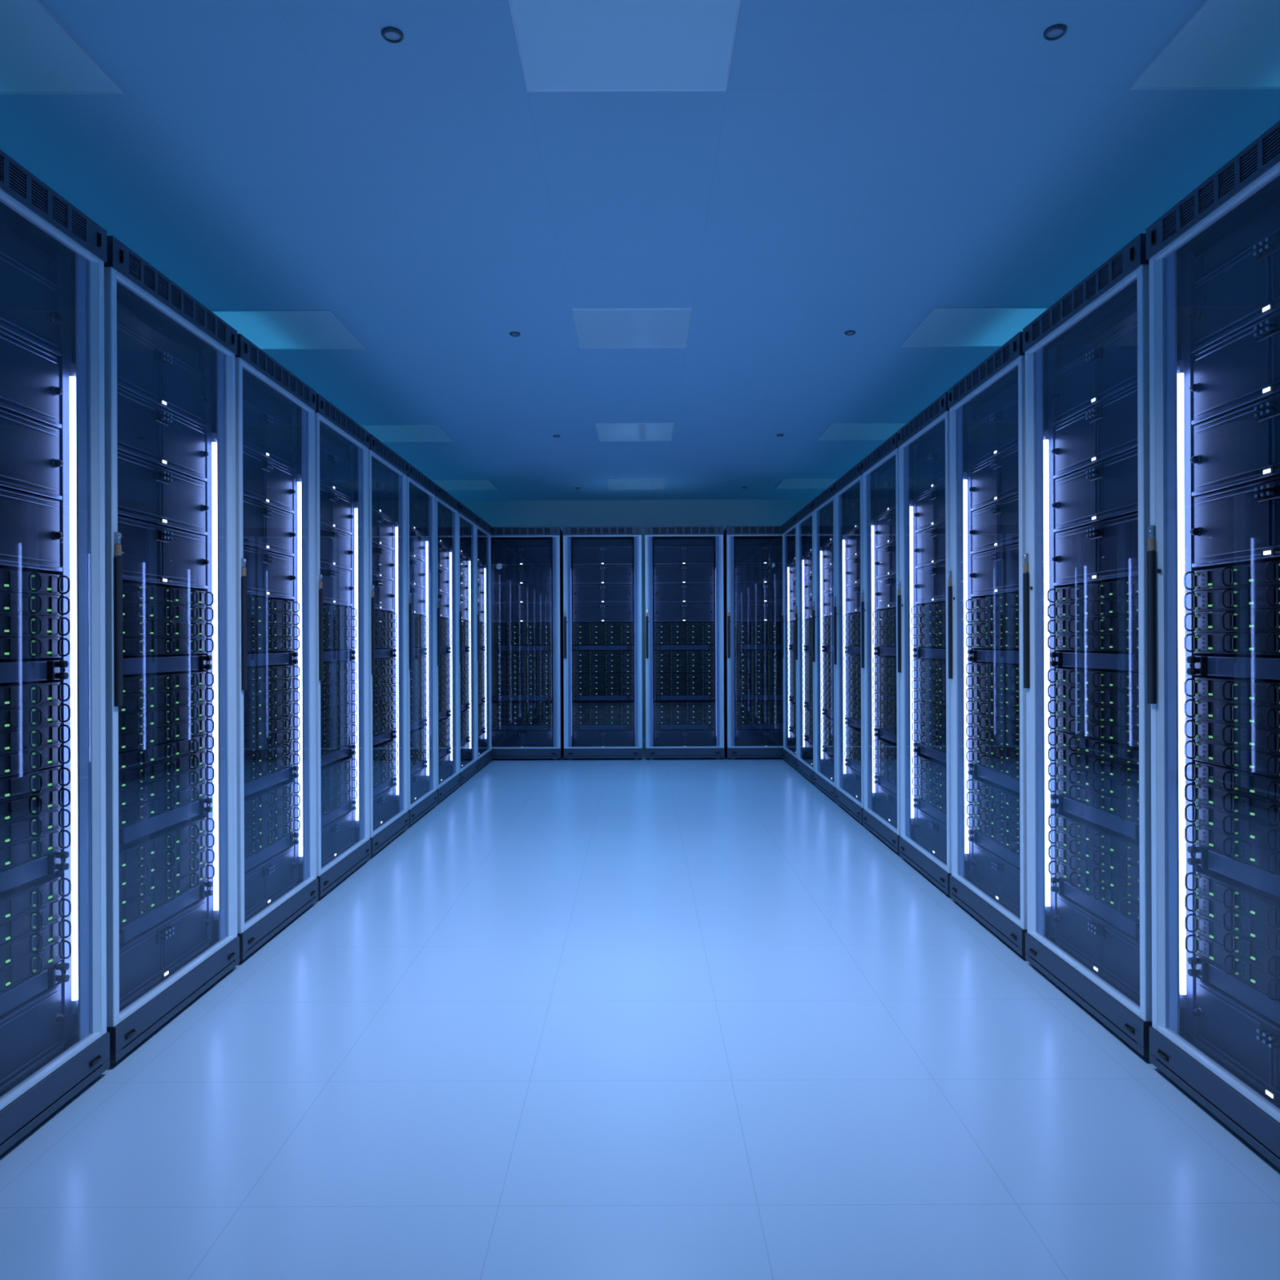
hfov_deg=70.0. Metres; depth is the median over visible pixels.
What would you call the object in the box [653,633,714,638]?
server
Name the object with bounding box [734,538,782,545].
plate
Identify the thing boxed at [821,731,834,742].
server
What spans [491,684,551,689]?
server
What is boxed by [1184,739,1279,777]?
server
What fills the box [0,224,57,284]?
plate
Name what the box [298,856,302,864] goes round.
socket
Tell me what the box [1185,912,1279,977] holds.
server
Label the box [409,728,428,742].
server
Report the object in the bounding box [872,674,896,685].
server
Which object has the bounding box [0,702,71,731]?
server
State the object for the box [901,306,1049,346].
ceiling panel
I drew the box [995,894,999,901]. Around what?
light
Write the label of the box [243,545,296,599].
storage unit
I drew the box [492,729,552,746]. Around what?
storage unit
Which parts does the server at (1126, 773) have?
handle, handle, handle, handle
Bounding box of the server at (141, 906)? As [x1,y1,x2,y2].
[119,864,214,927]
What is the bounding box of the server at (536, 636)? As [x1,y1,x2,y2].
[491,633,551,639]
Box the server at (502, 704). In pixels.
[491,701,551,708]
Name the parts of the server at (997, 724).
handle, handle, handle, handle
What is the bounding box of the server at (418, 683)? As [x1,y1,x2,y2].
[409,679,427,689]
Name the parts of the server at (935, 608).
handle, handle, handle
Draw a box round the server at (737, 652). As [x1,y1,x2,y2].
[735,650,782,655]
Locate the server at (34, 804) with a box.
[0,786,71,825]
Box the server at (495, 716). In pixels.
[491,713,551,719]
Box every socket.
[68,363,75,377]
[71,1000,78,1013]
[211,432,217,442]
[213,910,218,920]
[297,474,301,481]
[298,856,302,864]
[354,502,357,508]
[355,820,359,826]
[909,499,913,506]
[911,817,914,824]
[963,471,967,479]
[964,853,968,861]
[1043,430,1048,439]
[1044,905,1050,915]
[1177,360,1183,373]
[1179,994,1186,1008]
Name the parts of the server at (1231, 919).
handle, handle, handle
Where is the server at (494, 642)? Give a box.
[491,639,551,644]
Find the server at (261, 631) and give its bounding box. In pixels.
[247,624,299,638]
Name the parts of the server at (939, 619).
handle, handle, handle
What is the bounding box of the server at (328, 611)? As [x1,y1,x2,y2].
[323,604,356,617]
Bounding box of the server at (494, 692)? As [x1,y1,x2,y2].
[491,689,551,695]
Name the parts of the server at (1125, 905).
handle, handle, handle, handle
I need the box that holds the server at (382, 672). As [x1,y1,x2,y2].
[372,666,397,678]
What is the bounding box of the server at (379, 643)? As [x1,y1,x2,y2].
[374,639,397,648]
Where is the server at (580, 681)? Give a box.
[573,678,633,684]
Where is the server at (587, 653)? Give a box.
[573,650,632,656]
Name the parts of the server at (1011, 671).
handle, handle, handle, handle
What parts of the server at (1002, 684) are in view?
handle, handle, handle, handle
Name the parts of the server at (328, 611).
handle, handle, handle, handle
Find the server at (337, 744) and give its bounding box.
[320,733,356,755]
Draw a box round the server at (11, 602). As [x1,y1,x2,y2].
[0,591,70,615]
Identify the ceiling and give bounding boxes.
[0,0,1279,500]
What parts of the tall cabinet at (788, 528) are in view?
handle, post, panel, door, mounting rail, filler drawer, filler drawer, filler drawer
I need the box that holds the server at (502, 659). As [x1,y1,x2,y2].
[491,656,551,662]
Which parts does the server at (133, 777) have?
handle, handle, handle, handle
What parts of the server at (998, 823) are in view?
handle, handle, handle, handle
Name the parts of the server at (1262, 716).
handle, handle, handle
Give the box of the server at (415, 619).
[411,614,427,623]
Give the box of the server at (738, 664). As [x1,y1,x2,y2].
[735,661,782,666]
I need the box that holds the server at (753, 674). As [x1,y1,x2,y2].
[735,671,782,678]
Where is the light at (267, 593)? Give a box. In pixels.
[265,591,270,595]
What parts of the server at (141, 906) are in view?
handle, handle, handle, handle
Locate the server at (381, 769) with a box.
[373,759,397,777]
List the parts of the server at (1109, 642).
handle, handle, handle, handle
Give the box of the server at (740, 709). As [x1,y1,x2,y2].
[735,706,782,712]
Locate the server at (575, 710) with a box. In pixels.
[573,707,633,713]
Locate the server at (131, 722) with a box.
[118,702,213,733]
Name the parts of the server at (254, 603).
handle, handle, handle, handle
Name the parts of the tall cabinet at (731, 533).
handle, post, panel, filler drawer, filler drawer, filler drawer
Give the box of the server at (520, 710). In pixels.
[491,707,551,713]
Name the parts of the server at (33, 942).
handle, handle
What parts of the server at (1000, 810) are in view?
handle, handle, handle, handle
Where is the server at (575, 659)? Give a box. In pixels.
[573,656,632,662]
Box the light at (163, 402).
[160,398,167,407]
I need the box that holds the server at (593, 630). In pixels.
[573,627,632,633]
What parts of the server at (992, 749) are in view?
handle, handle, handle, handle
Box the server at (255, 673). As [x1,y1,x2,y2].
[247,665,299,682]
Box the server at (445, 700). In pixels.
[438,696,451,706]
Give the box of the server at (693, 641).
[653,638,714,644]
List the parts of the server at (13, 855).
handle, handle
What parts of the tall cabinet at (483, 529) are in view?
handle, filler drawer, filler drawer, filler drawer, mounting rail, door, panel, post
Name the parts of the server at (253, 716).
handle, handle, handle, handle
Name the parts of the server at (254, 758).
handle, handle, handle, handle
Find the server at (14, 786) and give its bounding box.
[0,766,71,802]
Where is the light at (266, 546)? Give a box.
[264,544,269,549]
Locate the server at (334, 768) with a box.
[320,758,357,782]
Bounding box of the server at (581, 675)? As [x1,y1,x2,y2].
[573,672,633,678]
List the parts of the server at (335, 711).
handle, handle, handle, handle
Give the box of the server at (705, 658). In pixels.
[654,655,714,661]
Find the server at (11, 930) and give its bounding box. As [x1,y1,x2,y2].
[0,897,71,946]
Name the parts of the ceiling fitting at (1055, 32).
plate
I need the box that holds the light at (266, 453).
[264,451,269,457]
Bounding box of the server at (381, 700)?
[372,693,397,707]
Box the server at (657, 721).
[654,718,714,724]
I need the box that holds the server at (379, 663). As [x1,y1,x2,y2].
[374,657,397,668]
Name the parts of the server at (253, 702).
handle, handle, handle, handle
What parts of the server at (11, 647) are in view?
handle, handle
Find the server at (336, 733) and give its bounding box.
[320,724,356,743]
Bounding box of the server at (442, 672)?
[438,667,451,676]
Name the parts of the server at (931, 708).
handle, handle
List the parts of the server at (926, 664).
handle, handle, handle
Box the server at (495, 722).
[491,719,551,724]
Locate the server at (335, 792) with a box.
[320,778,357,804]
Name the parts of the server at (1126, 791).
handle, handle, handle, handle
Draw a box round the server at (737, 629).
[735,627,781,632]
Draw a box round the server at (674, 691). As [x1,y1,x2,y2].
[654,688,714,694]
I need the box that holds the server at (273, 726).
[244,715,299,740]
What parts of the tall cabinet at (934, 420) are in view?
handle, post, mounting rail, panel, door, filler drawer, filler drawer, filler drawer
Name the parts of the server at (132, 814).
handle, handle, handle, handle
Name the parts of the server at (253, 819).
handle, handle, handle, handle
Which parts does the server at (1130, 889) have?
handle, handle, handle, handle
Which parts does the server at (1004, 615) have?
handle, handle, handle, handle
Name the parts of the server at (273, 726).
handle, handle, handle, handle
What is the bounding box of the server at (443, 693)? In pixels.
[438,688,451,698]
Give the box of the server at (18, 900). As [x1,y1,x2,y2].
[0,876,71,924]
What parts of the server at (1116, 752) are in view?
handle, handle, handle, handle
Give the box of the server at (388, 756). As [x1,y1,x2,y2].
[373,750,397,768]
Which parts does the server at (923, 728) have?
handle, handle, handle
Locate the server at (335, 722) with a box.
[320,713,356,732]
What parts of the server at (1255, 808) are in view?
handle, handle, handle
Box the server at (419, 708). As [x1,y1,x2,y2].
[409,702,427,715]
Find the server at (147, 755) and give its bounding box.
[118,734,213,772]
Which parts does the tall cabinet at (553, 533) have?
filler drawer, filler drawer, filler drawer, panel, post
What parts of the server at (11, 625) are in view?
handle, handle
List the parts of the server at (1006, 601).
handle, handle, handle, handle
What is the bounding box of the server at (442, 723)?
[438,718,451,730]
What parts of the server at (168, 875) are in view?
handle, handle, handle, handle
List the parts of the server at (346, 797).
handle, handle, handle, handle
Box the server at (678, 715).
[654,712,714,718]
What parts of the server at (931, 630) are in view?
handle, handle, handle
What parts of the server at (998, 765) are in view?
handle, handle, handle, handle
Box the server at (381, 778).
[373,768,397,787]
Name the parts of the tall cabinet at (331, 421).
handle, filler drawer, filler drawer, filler drawer, panel, door, mounting rail, post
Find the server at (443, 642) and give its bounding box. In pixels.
[440,639,451,646]
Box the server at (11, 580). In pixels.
[0,568,70,595]
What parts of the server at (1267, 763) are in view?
handle, handle, handle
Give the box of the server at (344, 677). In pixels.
[320,671,356,685]
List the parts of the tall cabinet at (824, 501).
handle, post, panel, mounting rail, door, filler drawer, filler drawer, filler drawer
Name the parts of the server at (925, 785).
handle, handle, handle, handle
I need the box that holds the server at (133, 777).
[118,750,214,791]
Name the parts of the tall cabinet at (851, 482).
handle, post, mounting rail, panel, door, filler drawer, filler drawer, filler drawer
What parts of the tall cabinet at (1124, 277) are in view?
handle, finger pull, post, knob, mounting rail, knob, knob, knob, knob, knob, panel, filler drawer, filler drawer, filler drawer, finger pull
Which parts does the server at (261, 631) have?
handle, handle, handle, handle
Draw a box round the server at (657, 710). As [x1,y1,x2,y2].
[654,707,714,713]
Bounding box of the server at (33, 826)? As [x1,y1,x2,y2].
[0,808,71,848]
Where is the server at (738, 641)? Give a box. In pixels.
[735,638,781,644]
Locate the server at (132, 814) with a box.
[118,781,214,828]
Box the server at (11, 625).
[0,613,70,636]
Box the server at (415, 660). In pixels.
[412,656,427,664]
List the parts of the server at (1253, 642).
handle, handle, handle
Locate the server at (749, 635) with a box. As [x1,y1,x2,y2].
[735,632,781,638]
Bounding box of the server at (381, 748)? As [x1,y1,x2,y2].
[372,741,397,758]
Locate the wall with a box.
[458,499,813,738]
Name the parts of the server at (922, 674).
handle, handle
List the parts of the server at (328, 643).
handle, handle, handle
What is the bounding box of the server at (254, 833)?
[244,806,300,844]
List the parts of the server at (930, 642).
handle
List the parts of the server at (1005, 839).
handle, handle, handle, handle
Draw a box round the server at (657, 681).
[654,678,714,684]
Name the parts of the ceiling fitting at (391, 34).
plate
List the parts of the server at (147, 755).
handle, handle, handle, handle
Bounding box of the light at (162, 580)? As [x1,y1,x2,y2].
[160,577,168,583]
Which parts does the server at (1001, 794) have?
handle, handle, handle, handle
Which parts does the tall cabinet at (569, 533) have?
handle, post, mounting rail, panel, filler drawer, filler drawer, filler drawer, post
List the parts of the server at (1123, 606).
handle, handle, handle, handle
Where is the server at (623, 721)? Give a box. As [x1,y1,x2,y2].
[573,718,633,724]
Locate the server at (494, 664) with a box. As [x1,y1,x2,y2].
[491,662,551,667]
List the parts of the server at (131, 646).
handle, handle, handle, handle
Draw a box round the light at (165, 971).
[161,968,169,978]
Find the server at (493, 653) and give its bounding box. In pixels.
[491,651,551,656]
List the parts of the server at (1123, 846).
handle, handle, handle, handle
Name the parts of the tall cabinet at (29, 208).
panel, panel, panel, filler drawer, filler drawer, filler drawer, panel, knob, knob, knob, knob, knob, knob, mounting rail, post, finger pull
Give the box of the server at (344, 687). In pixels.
[320,681,356,697]
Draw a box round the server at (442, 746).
[438,739,452,752]
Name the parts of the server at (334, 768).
handle, handle, handle, handle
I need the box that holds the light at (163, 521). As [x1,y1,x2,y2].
[160,517,168,524]
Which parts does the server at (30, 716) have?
handle, handle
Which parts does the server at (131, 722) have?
handle, handle, handle, handle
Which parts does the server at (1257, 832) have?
handle, handle, handle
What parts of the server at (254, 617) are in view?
handle, handle, handle, handle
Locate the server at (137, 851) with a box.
[118,817,214,871]
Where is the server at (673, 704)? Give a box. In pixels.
[654,700,714,707]
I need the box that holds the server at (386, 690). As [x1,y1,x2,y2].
[372,684,397,697]
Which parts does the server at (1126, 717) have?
handle, handle, handle, handle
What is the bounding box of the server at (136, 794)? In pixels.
[118,765,214,809]
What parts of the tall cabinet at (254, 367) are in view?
handle, finger pull, filler drawer, filler drawer, filler drawer, panel, mounting rail, knob, knob, knob, knob, post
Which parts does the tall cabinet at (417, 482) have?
handle, filler drawer, filler drawer, filler drawer, panel, door, mounting rail, post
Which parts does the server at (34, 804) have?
handle, handle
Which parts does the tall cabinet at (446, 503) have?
handle, filler drawer, filler drawer, filler drawer, panel, door, mounting rail, post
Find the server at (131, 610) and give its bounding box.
[122,600,213,622]
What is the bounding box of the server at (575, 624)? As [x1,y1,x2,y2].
[573,622,632,627]
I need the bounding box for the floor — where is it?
[0,738,1279,1279]
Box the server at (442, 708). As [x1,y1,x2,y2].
[438,702,451,713]
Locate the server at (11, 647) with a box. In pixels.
[0,636,70,659]
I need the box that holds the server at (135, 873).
[119,832,214,889]
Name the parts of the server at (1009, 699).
handle, handle, handle, handle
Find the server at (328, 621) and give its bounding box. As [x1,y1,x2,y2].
[323,616,356,628]
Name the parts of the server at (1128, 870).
handle, handle, handle, handle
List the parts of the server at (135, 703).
handle, handle, handle, handle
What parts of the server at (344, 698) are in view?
handle, handle, handle, handle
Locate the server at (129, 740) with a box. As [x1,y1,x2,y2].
[118,718,213,752]
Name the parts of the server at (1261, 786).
handle, handle, handle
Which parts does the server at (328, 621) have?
handle, handle, handle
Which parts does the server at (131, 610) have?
handle, handle, handle, handle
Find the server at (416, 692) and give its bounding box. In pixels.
[409,687,427,698]
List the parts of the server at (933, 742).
handle, handle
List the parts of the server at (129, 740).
handle, handle, handle, handle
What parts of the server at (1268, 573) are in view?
handle, handle, handle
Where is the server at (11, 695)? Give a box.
[0,682,71,708]
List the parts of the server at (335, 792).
handle, handle, handle, handle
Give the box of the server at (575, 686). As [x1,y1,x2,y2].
[573,684,633,689]
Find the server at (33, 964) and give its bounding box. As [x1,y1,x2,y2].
[0,938,71,993]
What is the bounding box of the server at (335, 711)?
[320,702,356,720]
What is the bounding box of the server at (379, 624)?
[374,620,397,630]
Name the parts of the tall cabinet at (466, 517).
handle, filler drawer, filler drawer, filler drawer, mounting rail, panel, door, post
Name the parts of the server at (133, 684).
handle, handle, handle, handle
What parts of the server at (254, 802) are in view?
handle, handle, handle, handle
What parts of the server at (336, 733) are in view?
handle, handle, handle, handle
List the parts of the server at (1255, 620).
handle, handle, handle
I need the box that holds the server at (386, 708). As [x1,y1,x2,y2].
[372,702,397,717]
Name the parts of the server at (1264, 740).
handle, handle, handle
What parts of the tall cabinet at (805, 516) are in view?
handle, post, panel, door, mounting rail, filler drawer, filler drawer, filler drawer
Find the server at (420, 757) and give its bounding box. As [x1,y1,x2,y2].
[409,751,428,767]
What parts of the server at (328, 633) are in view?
handle, handle, handle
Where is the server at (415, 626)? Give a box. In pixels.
[411,622,427,631]
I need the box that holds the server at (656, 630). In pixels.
[653,627,714,633]
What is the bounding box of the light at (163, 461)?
[160,457,167,466]
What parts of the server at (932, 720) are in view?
handle, handle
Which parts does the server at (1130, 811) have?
handle, handle, handle, handle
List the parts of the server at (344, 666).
handle, handle, handle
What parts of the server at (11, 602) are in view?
handle, handle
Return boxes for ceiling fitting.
[381,26,404,43]
[509,331,519,337]
[844,330,855,335]
[1043,23,1066,40]
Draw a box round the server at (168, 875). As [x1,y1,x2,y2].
[119,848,214,908]
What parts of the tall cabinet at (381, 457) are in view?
handle, filler drawer, filler drawer, filler drawer, panel, door, mounting rail, post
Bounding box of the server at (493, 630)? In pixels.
[491,628,551,633]
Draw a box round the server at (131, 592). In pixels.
[122,582,213,606]
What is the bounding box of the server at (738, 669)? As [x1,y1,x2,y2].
[735,666,782,672]
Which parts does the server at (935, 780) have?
handle, handle, handle, handle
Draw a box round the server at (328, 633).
[323,627,356,638]
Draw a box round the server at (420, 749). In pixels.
[409,744,428,759]
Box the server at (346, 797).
[320,789,357,816]
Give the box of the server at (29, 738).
[0,723,71,754]
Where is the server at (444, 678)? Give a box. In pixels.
[438,675,451,683]
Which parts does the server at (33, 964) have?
handle, handle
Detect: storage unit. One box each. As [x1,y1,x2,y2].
[0,250,62,356]
[0,329,62,428]
[0,408,63,499]
[0,487,63,571]
[0,982,65,1093]
[116,321,208,427]
[116,386,208,481]
[117,450,208,535]
[117,515,208,588]
[119,897,210,1008]
[242,398,295,470]
[242,447,295,513]
[243,496,296,556]
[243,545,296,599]
[244,845,297,919]
[320,445,353,498]
[320,484,353,534]
[320,524,353,570]
[320,564,353,606]
[320,811,355,866]
[371,476,394,519]
[371,510,395,550]
[372,543,395,580]
[372,576,395,611]
[373,786,395,829]
[408,499,425,534]
[408,528,425,560]
[408,556,425,587]
[409,585,426,614]
[409,768,426,802]
[437,517,449,546]
[437,542,449,569]
[437,567,449,593]
[437,591,449,617]
[438,754,450,782]
[459,530,468,555]
[459,552,468,577]
[459,574,468,598]
[459,597,468,619]
[460,742,469,767]
[477,541,484,563]
[477,561,484,582]
[477,581,484,602]
[477,601,484,622]
[478,733,484,755]
[491,546,551,565]
[491,564,551,584]
[491,584,551,603]
[491,603,551,622]
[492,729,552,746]
[573,546,632,564]
[573,564,632,584]
[573,583,632,603]
[573,603,632,622]
[573,729,633,746]
[653,545,714,564]
[653,564,714,583]
[653,583,714,602]
[653,602,714,622]
[654,729,714,746]
[734,545,782,564]
[734,564,782,583]
[734,583,782,602]
[735,602,782,621]
[735,728,782,746]
[789,540,795,562]
[789,560,795,582]
[789,580,795,600]
[789,600,795,620]
[790,732,795,753]
[804,529,812,554]
[804,551,812,575]
[804,573,812,597]
[804,595,812,618]
[804,741,813,765]
[822,515,833,544]
[822,541,833,568]
[822,565,833,592]
[822,591,833,616]
[822,752,834,780]
[844,498,860,533]
[844,527,860,559]
[844,555,860,586]
[845,583,860,613]
[845,766,861,799]
[874,475,896,517]
[874,508,896,547]
[874,541,896,578]
[875,574,896,608]
[875,784,897,826]
[913,444,945,497]
[913,483,945,533]
[914,522,945,568]
[914,561,946,604]
[915,808,946,862]
[968,396,1018,468]
[968,444,1018,511]
[968,493,1018,554]
[968,542,1018,596]
[969,842,1020,915]
[1051,320,1137,425]
[1051,384,1137,479]
[1051,448,1137,532]
[1051,511,1137,586]
[1053,893,1140,1002]
[1189,227,1279,353]
[1189,310,1279,424]
[1190,392,1279,496]
[1190,475,1279,567]
[1191,977,1279,1103]
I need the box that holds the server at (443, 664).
[438,661,451,669]
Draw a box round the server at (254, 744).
[244,728,300,754]
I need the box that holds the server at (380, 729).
[372,720,397,737]
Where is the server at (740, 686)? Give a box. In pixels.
[735,683,782,688]
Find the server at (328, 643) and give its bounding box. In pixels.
[323,638,356,649]
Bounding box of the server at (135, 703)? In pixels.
[118,687,213,715]
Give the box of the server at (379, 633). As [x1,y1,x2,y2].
[374,629,397,639]
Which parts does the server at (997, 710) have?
handle, handle, handle, handle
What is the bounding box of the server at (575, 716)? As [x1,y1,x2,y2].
[573,713,633,719]
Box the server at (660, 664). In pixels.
[654,661,714,666]
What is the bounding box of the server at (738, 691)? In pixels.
[735,688,782,694]
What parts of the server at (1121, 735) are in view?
handle, handle, handle, handle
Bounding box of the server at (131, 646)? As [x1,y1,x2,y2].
[123,637,213,655]
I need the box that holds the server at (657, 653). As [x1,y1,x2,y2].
[653,650,714,656]
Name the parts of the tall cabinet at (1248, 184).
handle, finger pull, post, mounting rail, knob, knob, knob, knob, knob, knob, panel, filler drawer, filler drawer, filler drawer, panel, panel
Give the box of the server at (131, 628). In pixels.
[123,619,213,637]
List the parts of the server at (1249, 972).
handle, handle, handle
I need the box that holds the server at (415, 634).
[411,631,427,639]
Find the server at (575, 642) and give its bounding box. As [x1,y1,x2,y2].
[573,639,632,644]
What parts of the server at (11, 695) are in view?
handle, handle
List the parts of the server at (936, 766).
handle, handle, handle, handle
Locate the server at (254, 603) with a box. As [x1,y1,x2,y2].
[247,595,299,613]
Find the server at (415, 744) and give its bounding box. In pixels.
[409,736,428,751]
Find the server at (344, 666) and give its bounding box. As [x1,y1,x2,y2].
[323,661,356,674]
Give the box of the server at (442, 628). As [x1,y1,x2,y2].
[440,625,451,631]
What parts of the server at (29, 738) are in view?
handle, handle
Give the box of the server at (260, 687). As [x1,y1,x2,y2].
[243,677,299,697]
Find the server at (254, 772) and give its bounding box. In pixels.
[244,753,300,782]
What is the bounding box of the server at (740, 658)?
[735,655,782,661]
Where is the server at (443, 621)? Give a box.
[440,617,451,625]
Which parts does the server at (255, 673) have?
handle, handle, handle, handle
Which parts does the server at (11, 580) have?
handle, handle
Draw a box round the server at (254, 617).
[247,610,299,626]
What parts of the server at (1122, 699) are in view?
handle, handle, handle, handle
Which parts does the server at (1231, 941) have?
handle, handle, handle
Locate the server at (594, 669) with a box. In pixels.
[573,666,632,672]
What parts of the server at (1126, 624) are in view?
handle, handle, handle, handle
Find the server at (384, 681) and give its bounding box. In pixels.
[372,675,397,688]
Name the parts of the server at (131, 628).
handle, handle, handle, handle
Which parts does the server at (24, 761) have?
handle, handle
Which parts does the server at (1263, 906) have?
handle, handle, handle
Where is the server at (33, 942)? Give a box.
[0,918,71,969]
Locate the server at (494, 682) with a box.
[491,679,551,684]
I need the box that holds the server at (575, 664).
[573,662,632,667]
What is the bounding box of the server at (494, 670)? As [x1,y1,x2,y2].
[491,667,551,673]
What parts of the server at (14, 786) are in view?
handle, handle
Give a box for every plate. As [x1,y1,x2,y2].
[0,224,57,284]
[116,300,204,373]
[242,382,291,427]
[319,431,350,462]
[371,466,391,488]
[408,489,422,507]
[437,508,447,522]
[459,523,466,533]
[477,534,482,543]
[491,539,551,546]
[573,539,632,546]
[653,538,713,545]
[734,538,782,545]
[791,533,795,542]
[805,522,812,533]
[824,507,833,520]
[847,488,860,506]
[877,464,895,486]
[916,430,945,461]
[972,380,1017,425]
[1055,297,1137,371]
[1194,200,1279,281]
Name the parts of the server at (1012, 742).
handle, handle, handle, handle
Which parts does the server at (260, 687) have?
handle, handle, handle, handle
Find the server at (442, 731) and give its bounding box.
[438,725,452,737]
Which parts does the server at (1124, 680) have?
handle, handle, handle, handle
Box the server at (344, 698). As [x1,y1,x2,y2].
[320,692,356,708]
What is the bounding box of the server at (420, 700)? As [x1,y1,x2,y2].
[409,695,427,706]
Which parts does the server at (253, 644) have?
handle, handle, handle, handle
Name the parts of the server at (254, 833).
handle, handle, handle, handle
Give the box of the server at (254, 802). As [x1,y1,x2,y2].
[244,782,300,815]
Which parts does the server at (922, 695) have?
handle, handle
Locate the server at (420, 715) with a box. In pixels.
[409,711,427,723]
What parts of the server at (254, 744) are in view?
handle, handle, handle, handle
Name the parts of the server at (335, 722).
handle, handle, handle, handle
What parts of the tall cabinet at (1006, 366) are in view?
handle, post, knob, mounting rail, knob, panel, door, filler drawer, filler drawer, filler drawer, finger pull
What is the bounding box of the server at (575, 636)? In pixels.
[573,633,632,639]
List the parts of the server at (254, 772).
handle, handle, handle, handle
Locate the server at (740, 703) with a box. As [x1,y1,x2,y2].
[735,700,782,706]
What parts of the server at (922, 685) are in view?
handle, handle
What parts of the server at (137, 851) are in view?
handle, handle, handle, handle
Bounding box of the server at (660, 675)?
[654,672,714,678]
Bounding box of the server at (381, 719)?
[372,711,397,727]
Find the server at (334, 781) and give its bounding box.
[320,768,357,793]
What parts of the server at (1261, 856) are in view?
handle, handle, handle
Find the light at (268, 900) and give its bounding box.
[266,897,271,904]
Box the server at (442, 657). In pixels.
[440,653,451,662]
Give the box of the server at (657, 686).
[654,684,714,689]
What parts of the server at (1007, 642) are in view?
handle, handle, handle, handle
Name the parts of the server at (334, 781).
handle, handle, handle, handle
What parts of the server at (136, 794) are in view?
handle, handle, handle, handle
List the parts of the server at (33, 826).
handle, handle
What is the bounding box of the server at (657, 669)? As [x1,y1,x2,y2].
[654,666,714,672]
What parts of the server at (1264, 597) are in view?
handle, handle, handle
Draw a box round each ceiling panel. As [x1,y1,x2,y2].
[0,0,124,93]
[210,309,365,349]
[359,423,453,442]
[431,480,497,489]
[508,0,740,92]
[572,308,692,348]
[595,422,674,441]
[607,479,665,489]
[774,478,839,488]
[817,422,907,440]
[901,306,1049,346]
[1129,0,1279,89]
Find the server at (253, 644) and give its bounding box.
[247,638,299,652]
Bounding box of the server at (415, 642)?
[411,639,427,647]
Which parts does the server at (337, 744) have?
handle, handle, handle, handle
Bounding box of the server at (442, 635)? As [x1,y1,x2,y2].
[440,631,451,639]
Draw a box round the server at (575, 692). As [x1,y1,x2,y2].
[573,689,633,695]
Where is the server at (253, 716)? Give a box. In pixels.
[244,702,299,724]
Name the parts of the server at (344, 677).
handle, handle, handle, handle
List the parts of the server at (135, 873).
handle, handle, handle, handle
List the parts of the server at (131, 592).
handle, handle, handle, handle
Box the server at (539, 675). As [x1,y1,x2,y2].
[491,672,551,679]
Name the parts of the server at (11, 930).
handle, handle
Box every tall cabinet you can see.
[0,149,110,1155]
[71,235,239,1062]
[211,333,318,960]
[296,393,371,897]
[353,433,408,856]
[394,462,437,826]
[425,484,459,803]
[448,502,477,785]
[468,515,492,770]
[484,526,564,759]
[562,526,642,759]
[644,525,724,759]
[723,525,791,759]
[781,514,805,769]
[795,500,824,783]
[812,483,847,800]
[833,461,876,823]
[861,431,916,853]
[897,391,971,894]
[947,331,1053,956]
[1022,233,1186,1057]
[1146,120,1279,1168]
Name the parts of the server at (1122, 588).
handle, handle, handle, handle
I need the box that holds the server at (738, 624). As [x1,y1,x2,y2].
[735,622,781,627]
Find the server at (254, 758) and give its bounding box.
[244,740,300,768]
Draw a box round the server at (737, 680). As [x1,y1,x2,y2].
[735,678,782,683]
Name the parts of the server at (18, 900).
handle, handle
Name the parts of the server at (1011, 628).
handle, handle, handle, handle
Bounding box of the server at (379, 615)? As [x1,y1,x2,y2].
[374,610,397,621]
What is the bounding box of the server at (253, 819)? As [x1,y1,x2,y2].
[244,794,300,830]
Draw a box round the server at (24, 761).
[0,744,71,777]
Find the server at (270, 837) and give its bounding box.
[244,818,300,858]
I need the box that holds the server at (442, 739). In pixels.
[438,733,452,745]
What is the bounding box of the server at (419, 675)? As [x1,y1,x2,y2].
[409,671,427,681]
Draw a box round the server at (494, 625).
[491,622,551,628]
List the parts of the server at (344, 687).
handle, handle, handle, handle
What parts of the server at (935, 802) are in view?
handle, handle, handle, handle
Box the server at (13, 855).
[0,828,71,871]
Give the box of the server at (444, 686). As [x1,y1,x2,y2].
[438,682,451,691]
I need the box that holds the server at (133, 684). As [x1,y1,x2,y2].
[123,671,213,695]
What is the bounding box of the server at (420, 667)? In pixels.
[409,663,427,673]
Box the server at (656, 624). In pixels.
[653,622,714,627]
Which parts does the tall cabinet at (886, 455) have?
handle, post, mounting rail, panel, door, filler drawer, filler drawer, filler drawer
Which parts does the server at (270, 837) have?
handle, handle, handle, handle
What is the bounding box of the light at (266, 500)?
[264,497,269,503]
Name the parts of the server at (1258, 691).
handle, handle, handle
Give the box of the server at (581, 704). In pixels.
[573,701,633,707]
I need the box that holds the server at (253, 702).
[243,690,299,711]

